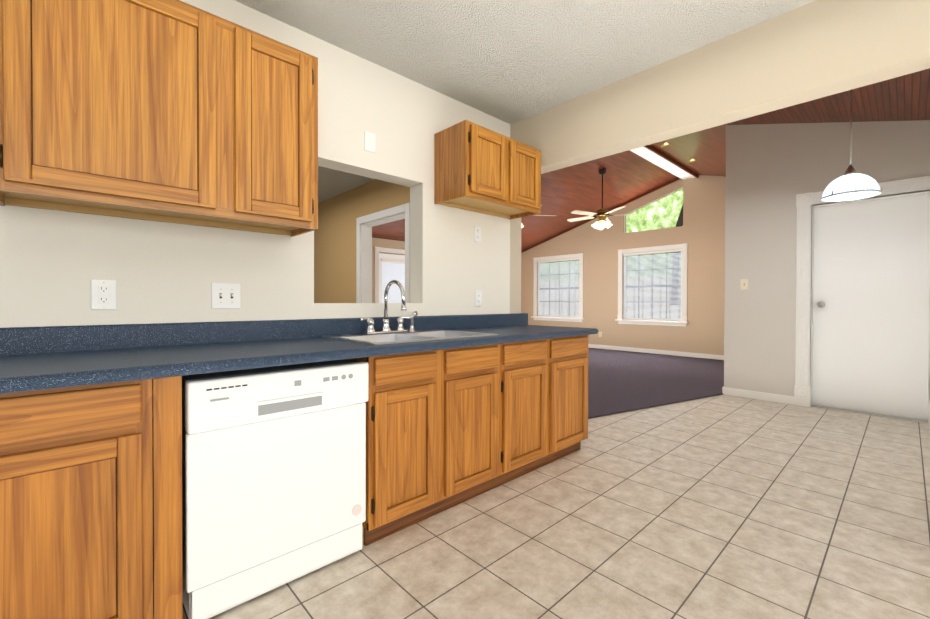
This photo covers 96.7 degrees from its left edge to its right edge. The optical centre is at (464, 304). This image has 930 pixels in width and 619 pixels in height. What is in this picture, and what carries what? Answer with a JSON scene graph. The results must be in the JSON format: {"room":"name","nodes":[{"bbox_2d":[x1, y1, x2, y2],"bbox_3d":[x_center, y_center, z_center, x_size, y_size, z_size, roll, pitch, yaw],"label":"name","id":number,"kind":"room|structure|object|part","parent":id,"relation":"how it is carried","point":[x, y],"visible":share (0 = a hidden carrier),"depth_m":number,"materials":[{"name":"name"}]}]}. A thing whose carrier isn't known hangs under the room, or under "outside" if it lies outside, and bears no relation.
{"room":"kitchen","nodes":[
{"label":"kitchen","id":0,"kind":"room"},
{"bbox_2d":[0,0,509,327],"bbox_3d":[-1.846,-0.254,1.310,5.900,2.600,0.140,0,1,-43],"label":"wall","id":1,"kind":"structure","parent":0,"point":[53,263],"depth_m":2.09,"materials":[{"name":"beige paint"}]},
{"bbox_2d":[91,279,115,309],"bbox_3d":[-1.412,-0.040,1.616,0.074,0.118,0.009,0,1,-43],"label":"outlet","id":2,"kind":"object","parent":1,"relation":"attached to","point":[103,294],"visible":1,"depth_m":1.61,"materials":[{"name":"white plastic"}]},
{"bbox_2d":[0,0,317,236],"bbox_3d":[-1.133,-0.736,1.650,1.001,0.782,0.326,0,1,-43],"label":"upper cabinet","id":3,"kind":"object","parent":1,"relation":"attached to","point":[175,111],"visible":1,"depth_m":1.49,"materials":[{"name":"brown wood"}]},
{"bbox_2d":[212,283,239,308],"bbox_3d":[-1.098,-0.042,1.904,0.118,0.118,0.016,0,1,-43],"label":"double light switch","id":4,"kind":"object","parent":1,"relation":"attached to","point":[225,295],"visible":1,"depth_m":1.90,"materials":[{"name":"white plastic"}]},
{"bbox_2d":[364,131,375,152],"bbox_3d":[-0.554,-0.950,2.410,0.072,0.112,0.007,0,1,-43],"label":"electrical outlet plate","id":5,"kind":"object","parent":1,"relation":"attached to","point":[369,141],"visible":1,"depth_m":2.41,"materials":[{"name":"white plastic"}]},
{"bbox_2d":[474,226,480,241],"bbox_3d":[0.093,-0.516,3.019,0.072,0.112,0.008,0,1,-43],"label":"duplex electrical outlet","id":6,"kind":"object","parent":1,"relation":"attached to","point":[477,233],"visible":1,"depth_m":3.01,"materials":[{"name":"white plastic"}]},
{"bbox_2d":[475,291,481,306],"bbox_3d":[0.099,-0.046,3.029,0.066,0.116,0.009,0,1,-43],"label":"outlet","id":7,"kind":"object","parent":1,"relation":"attached to","point":[478,298],"visible":1,"depth_m":3.02,"materials":[{"name":"white plastic"}]},
{"bbox_2d":[434,120,540,219],"bbox_3d":[0.186,-0.901,2.882,0.760,0.462,0.326,0,1,-43],"label":"upper cabinet","id":8,"kind":"object","parent":1,"relation":"attached to","point":[480,169],"visible":1,"depth_m":2.70,"materials":[{"name":"brown wood"}]},
{"bbox_2d":[372,238,404,302],"bbox_3d":[-0.815,-0.242,9.122,6.000,2.450,0.140,0,1,-43],"label":"wall","id":9,"kind":"structure","parent":0,"point":[386,243],"depth_m":8.21,"materials":[{"name":"beige paint"}]},
{"bbox_2d":[374,246,404,302],"bbox_3d":[-1.407,-0.080,8.453,0.998,2.134,0.031,0,1,-43],"label":"door frame","id":10,"kind":"structure","parent":9,"relation":"attached to","point":[377,250],"depth_m":8.15,"materials":[{"name":"white wood"}]},
{"bbox_2d":[379,253,404,302],"bbox_3d":[-1.452,-0.038,8.501,0.780,1.990,0.040,0,1,-43],"label":"patio door","id":11,"kind":"structure","parent":9,"relation":"in","point":[390,257],"depth_m":8.41,"materials":[{"name":"white"}]},
{"bbox_2d":[381,259,404,299],"bbox_3d":[-1.428,-0.270,8.475,0.660,1.286,0.024,0,1,-43],"label":"blinds","id":12,"kind":"object","parent":9,"relation":"attached to","point":[396,273],"visible":0.33,"depth_m":8.43,"materials":[{"name":"white plastic"}]},
{"bbox_2d":[234,0,814,202],"bbox_3d":[-2.137,-1.447,1.614,5.900,0.060,9.400,0,1,-43],"label":"ceiling","id":13,"kind":"structure","parent":0,"point":[510,61],"depth_m":2.19,"materials":[{"name":"white paint"}]},
{"bbox_2d":[372,150,678,250],"bbox_3d":[0.616,-1.899,7.583,6.000,0.050,4.622,0,-15,-43],"label":"ceiling","id":14,"kind":"structure","parent":0,"point":[629,175],"depth_m":7.87,"materials":[{"name":"brown wood"}]},
{"bbox_2d":[521,205,554,228],"bbox_3d":[0.705,-1.655,6.254,1.222,1.013,1.277,0,1,-43],"label":"ceiling fan","id":15,"kind":"object","parent":14,"relation":"hanging from","point":[522,226],"visible":0.04,"depth_m":6.30,"materials":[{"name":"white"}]},
{"bbox_2d":[567,168,643,229],"bbox_3d":[2.308,-1.807,7.097,1.276,1.014,1.231,0,1,-43],"label":"ceiling fan","id":16,"kind":"object","parent":14,"relation":"hanging from","point":[602,214],"visible":1,"depth_m":7.02,"materials":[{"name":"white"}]},
{"bbox_2d":[182,394,929,618],"bbox_3d":[0.196,1.060,3.892,12.400,0.060,9.500,0,1,-43],"label":"floor","id":17,"kind":"structure","parent":0,"point":[723,506],"depth_m":1.88,"materials":[{"name":"beige tile"}]},
{"bbox_2d":[0,376,181,618],"bbox_3d":[-1.277,0.632,1.340,0.515,0.831,0.603,0,1,-43],"label":"base cabinet","id":18,"kind":"object","parent":17,"relation":"on","point":[76,507],"depth_m":1.16,"materials":[{"name":"brown wood"}]},
{"bbox_3d":[-1.122,0.631,1.499,0.072,0.831,0.583,0,1,-43],"label":"base cabinet filler panel","id":19,"kind":"part","parent":18,"relation":"part of","materials":[{"name":"brown wood"}]},
{"bbox_2d":[182,360,368,618],"bbox_3d":[-0.834,0.636,1.729,0.640,0.794,0.585,0,1,-43],"label":"dishwasher","id":20,"kind":"object","parent":17,"relation":"on","point":[273,477],"visible":1,"depth_m":1.48,"materials":[{"name":"white metal"}]},
{"bbox_2d":[343,348,454,545],"bbox_3d":[-0.445,0.628,2.119,0.434,0.832,0.604,0,1,-43],"label":"base cabinet","id":21,"kind":"object","parent":17,"relation":"on","point":[446,429],"depth_m":1.89,"materials":[{"name":"brown wood"}]},
{"bbox_2d":[451,343,510,506],"bbox_3d":[-0.160,0.626,2.385,0.514,0.832,0.604,0,1,-43],"label":"base cabinet","id":22,"kind":"object","parent":17,"relation":"on","point":[481,449],"depth_m":2.22,"materials":[{"name":"brown wood"}]},
{"bbox_2d":[511,338,554,479],"bbox_3d":[0.165,0.624,2.690,0.532,0.832,0.604,0,1,-43],"label":"base cabinet","id":23,"kind":"object","parent":17,"relation":"on","point":[533,361],"depth_m":2.52,"materials":[{"name":"brown wood"}]},
{"bbox_2d":[555,335,588,460],"bbox_3d":[0.500,0.623,3.003,0.536,0.832,0.604,0,1,-43],"label":"base cabinet","id":24,"kind":"object","parent":17,"relation":"on","point":[571,353],"depth_m":2.81,"materials":[{"name":"brown wood"}]},
{"bbox_2d":[0,313,597,393],"bbox_3d":[-1.429,0.149,1.162,5.905,0.135,0.650,0,1,-43],"label":"countertop","id":25,"kind":"structure","parent":24,"relation":"on","point":[41,358],"depth_m":1.62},
{"bbox_2d":[359,280,417,333],"bbox_3d":[-0.389,0.012,2.340,0.388,0.304,0.222,0,1,-43],"label":"gooseneck faucet","id":26,"kind":"object","parent":25,"relation":"on","point":[385,328],"visible":1,"depth_m":2.37,"materials":[{"name":"silver metal"}]},
{"bbox_2d":[322,329,498,344],"bbox_3d":[-0.282,0.253,2.261,0.800,0.175,0.533,0,1,-43],"label":"double-bowl sink","id":27,"kind":"object","parent":25,"relation":"in","point":[403,337],"visible":0.25,"depth_m":2.29,"materials":[{"name":"silver metal"}]},
{"bbox_2d":[314,0,929,313],"bbox_3d":[0.067,-0.844,3.682,0.140,3.750,9.400,0,1,-43],"label":"wall","id":28,"kind":"structure","parent":0,"point":[815,49],"depth_m":2.26,"materials":[{"name":"beige paint"}]},
{"bbox_2d":[356,202,409,302],"bbox_3d":[-0.891,-0.017,4.698,0.158,2.075,1.110,0,1,-43],"label":"door frame","id":29,"kind":"structure","parent":28,"relation":"attached to","point":[364,263],"depth_m":4.99,"materials":[{"name":"white wood"}]},
{"bbox_2d":[521,175,725,354],"bbox_3d":[3.307,-0.770,9.002,0.140,3.530,6.060,0,1,-43],"label":"wall","id":30,"kind":"structure","parent":0,"point":[701,231],"depth_m":8.32,"materials":[{"name":"beige paint"}]},
{"bbox_2d":[531,253,583,321],"bbox_3d":[2.224,-0.404,10.026,0.105,1.594,1.470,0,1,-43],"label":"window","id":31,"kind":"structure","parent":30,"relation":"in","point":[580,318],"depth_m":9.93,"materials":[{"name":"white wood"}]},
{"bbox_2d":[537,258,578,317],"bbox_3d":[2.264,-0.405,10.064,0.045,1.398,1.218,0,1,-43],"label":"window blinds","id":32,"kind":"object","parent":31,"relation":"attached to","point":[564,288],"visible":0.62,"depth_m":10.09,"materials":[{"name":"white plastic"}]},
{"bbox_2d":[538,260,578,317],"bbox_3d":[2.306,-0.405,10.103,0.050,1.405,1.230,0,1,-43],"label":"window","id":33,"kind":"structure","parent":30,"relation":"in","point":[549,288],"depth_m":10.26,"materials":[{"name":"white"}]},
{"bbox_2d":[521,178,680,252],"bbox_3d":[2.756,-1.888,9.474,0.012,1.211,4.200,0,1,-43],"label":"trim","id":34,"kind":"structure","parent":30,"relation":"attached to","point":[666,184],"depth_m":9.00,"materials":[{"name":"brown wood"}]},
{"bbox_2d":[615,243,688,326],"bbox_3d":[3.758,-0.386,8.387,0.105,1.594,1.440,0,1,-43],"label":"window","id":35,"kind":"structure","parent":30,"relation":"in","point":[683,247],"depth_m":8.26,"materials":[{"name":"white wood"}]},
{"bbox_2d":[623,249,681,320],"bbox_3d":[3.798,-0.387,8.424,0.045,1.398,1.188,0,1,-43],"label":"window blinds","id":36,"kind":"object","parent":35,"relation":"attached to","point":[629,262],"visible":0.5,"depth_m":8.40,"materials":[{"name":"white plastic"}]},
{"bbox_2d":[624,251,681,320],"bbox_3d":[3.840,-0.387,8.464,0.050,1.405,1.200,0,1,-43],"label":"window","id":37,"kind":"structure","parent":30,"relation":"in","point":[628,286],"depth_m":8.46,"materials":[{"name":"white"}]},
{"bbox_2d":[624,187,682,230],"bbox_3d":[3.838,-1.903,8.432,0.055,0.838,1.270,0,1,-43],"label":"window","id":38,"kind":"structure","parent":30,"relation":"in","point":[656,210],"depth_m":8.38,"materials":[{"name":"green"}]},
{"bbox_2d":[588,344,723,359],"bbox_3d":[3.274,0.937,8.935,0.013,0.085,5.700,0,1,-43],"label":"baseboard","id":39,"kind":"structure","parent":30,"relation":"attached to","point":[676,353],"depth_m":8.25,"materials":[{"name":"white wood"}]},
{"bbox_2d":[588,348,723,418],"bbox_3d":[1.133,0.998,6.945,5.860,0.016,5.720,0,1,-43],"label":"floor carpet","id":40,"kind":"object","parent":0,"point":[619,381],"visible":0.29,"depth_m":5.50,"materials":[{"name":"purple carpet"}]},
{"bbox_2d":[650,68,929,175],"bbox_3d":[3.324,-2.008,4.688,6.000,0.050,3.584,0,16,-43],"label":"ceiling","id":41,"kind":"structure","parent":0,"point":[904,97],"depth_m":3.81,"materials":[{"name":"brown wood"}]},
{"bbox_2d":[630,145,698,179],"bbox_3d":[2.147,-2.449,5.841,5.860,0.165,0.265,0,1,-43],"label":"ridge beam","id":42,"kind":"structure","parent":41,"relation":"attached to","point":[659,159],"depth_m":6.94,"materials":[{"name":"white wood"}]},
{"bbox_2d":[661,142,670,146],"bbox_3d":[2.922,-2.329,5.965,0.176,0.054,0.169,0,1,-43],"label":"recessed light","id":43,"kind":"object","parent":41,"relation":"in","point":[665,144],"visible":0.6,"depth_m":6.00,"materials":[{"name":"gold metal"}]},
{"bbox_2d":[821,90,882,201],"bbox_3d":[3.020,-1.287,3.231,0.346,0.885,0.353,0,1,-43],"label":"pendant light","id":44,"kind":"object","parent":41,"relation":"hanging from","point":[850,169],"depth_m":3.20,"materials":[{"name":"white glass"}]},
{"bbox_3d":[3.017,-0.934,3.237,0.336,0.168,0.336,0,1,-43],"label":"entry pendant light shade","id":45,"kind":"part","parent":44,"relation":"part of","materials":[{"name":"white glass"}]},
{"bbox_2d":[724,120,929,399],"bbox_3d":[3.661,-0.521,4.117,0.140,3.117,1.840,0,1,-43],"label":"wall","id":46,"kind":"structure","parent":0,"point":[772,170],"depth_m":4.39,"materials":[{"name":"beige paint"}]},
{"bbox_2d":[740,279,747,289],"bbox_3d":[3.105,-0.229,4.598,0.016,0.116,0.072,0,1,-43],"label":"light switch","id":47,"kind":"object","parent":46,"relation":"attached to","point":[743,284],"visible":1,"depth_m":4.60,"materials":[{"name":"beige plastic"}]},
{"bbox_2d":[722,387,793,404],"bbox_3d":[3.190,0.990,4.517,0.013,0.085,0.665,0,1,-43],"label":"baseboard","id":48,"kind":"structure","parent":46,"relation":"attached to","point":[778,398],"depth_m":4.49,"materials":[{"name":"white wood"}]},
{"bbox_2d":[794,176,929,424],"bbox_3d":[3.817,-0.046,3.927,0.175,2.171,1.052,0,1,-43],"label":"door frame","id":49,"kind":"structure","parent":46,"relation":"attached to","point":[804,304],"depth_m":4.19,"materials":[{"name":"white wood"}]},
{"bbox_2d":[812,193,929,420],"bbox_3d":[3.831,0.018,3.941,0.106,2.018,0.792,0,1,-43],"label":"entry door","id":50,"kind":"structure","parent":46,"relation":"in","point":[871,281],"depth_m":3.92,"materials":[{"name":"white wood"}]},
{"label":"outside","id":51,"kind":"structure","parent":0,"visible":0},
{"bbox_2d":[541,189,682,318],"bbox_3d":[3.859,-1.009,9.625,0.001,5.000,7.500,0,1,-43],"label":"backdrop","id":52,"kind":"structure","parent":51,"point":[656,215],"depth_m":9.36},
{"bbox_2d":[671,205,682,304],"bbox_3d":[4.603,-1.308,8.683,0.140,2.624,0.527,0,1,-43],"label":"trunk","id":53,"kind":"object","parent":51,"point":[679,223],"depth_m":8.74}
]}

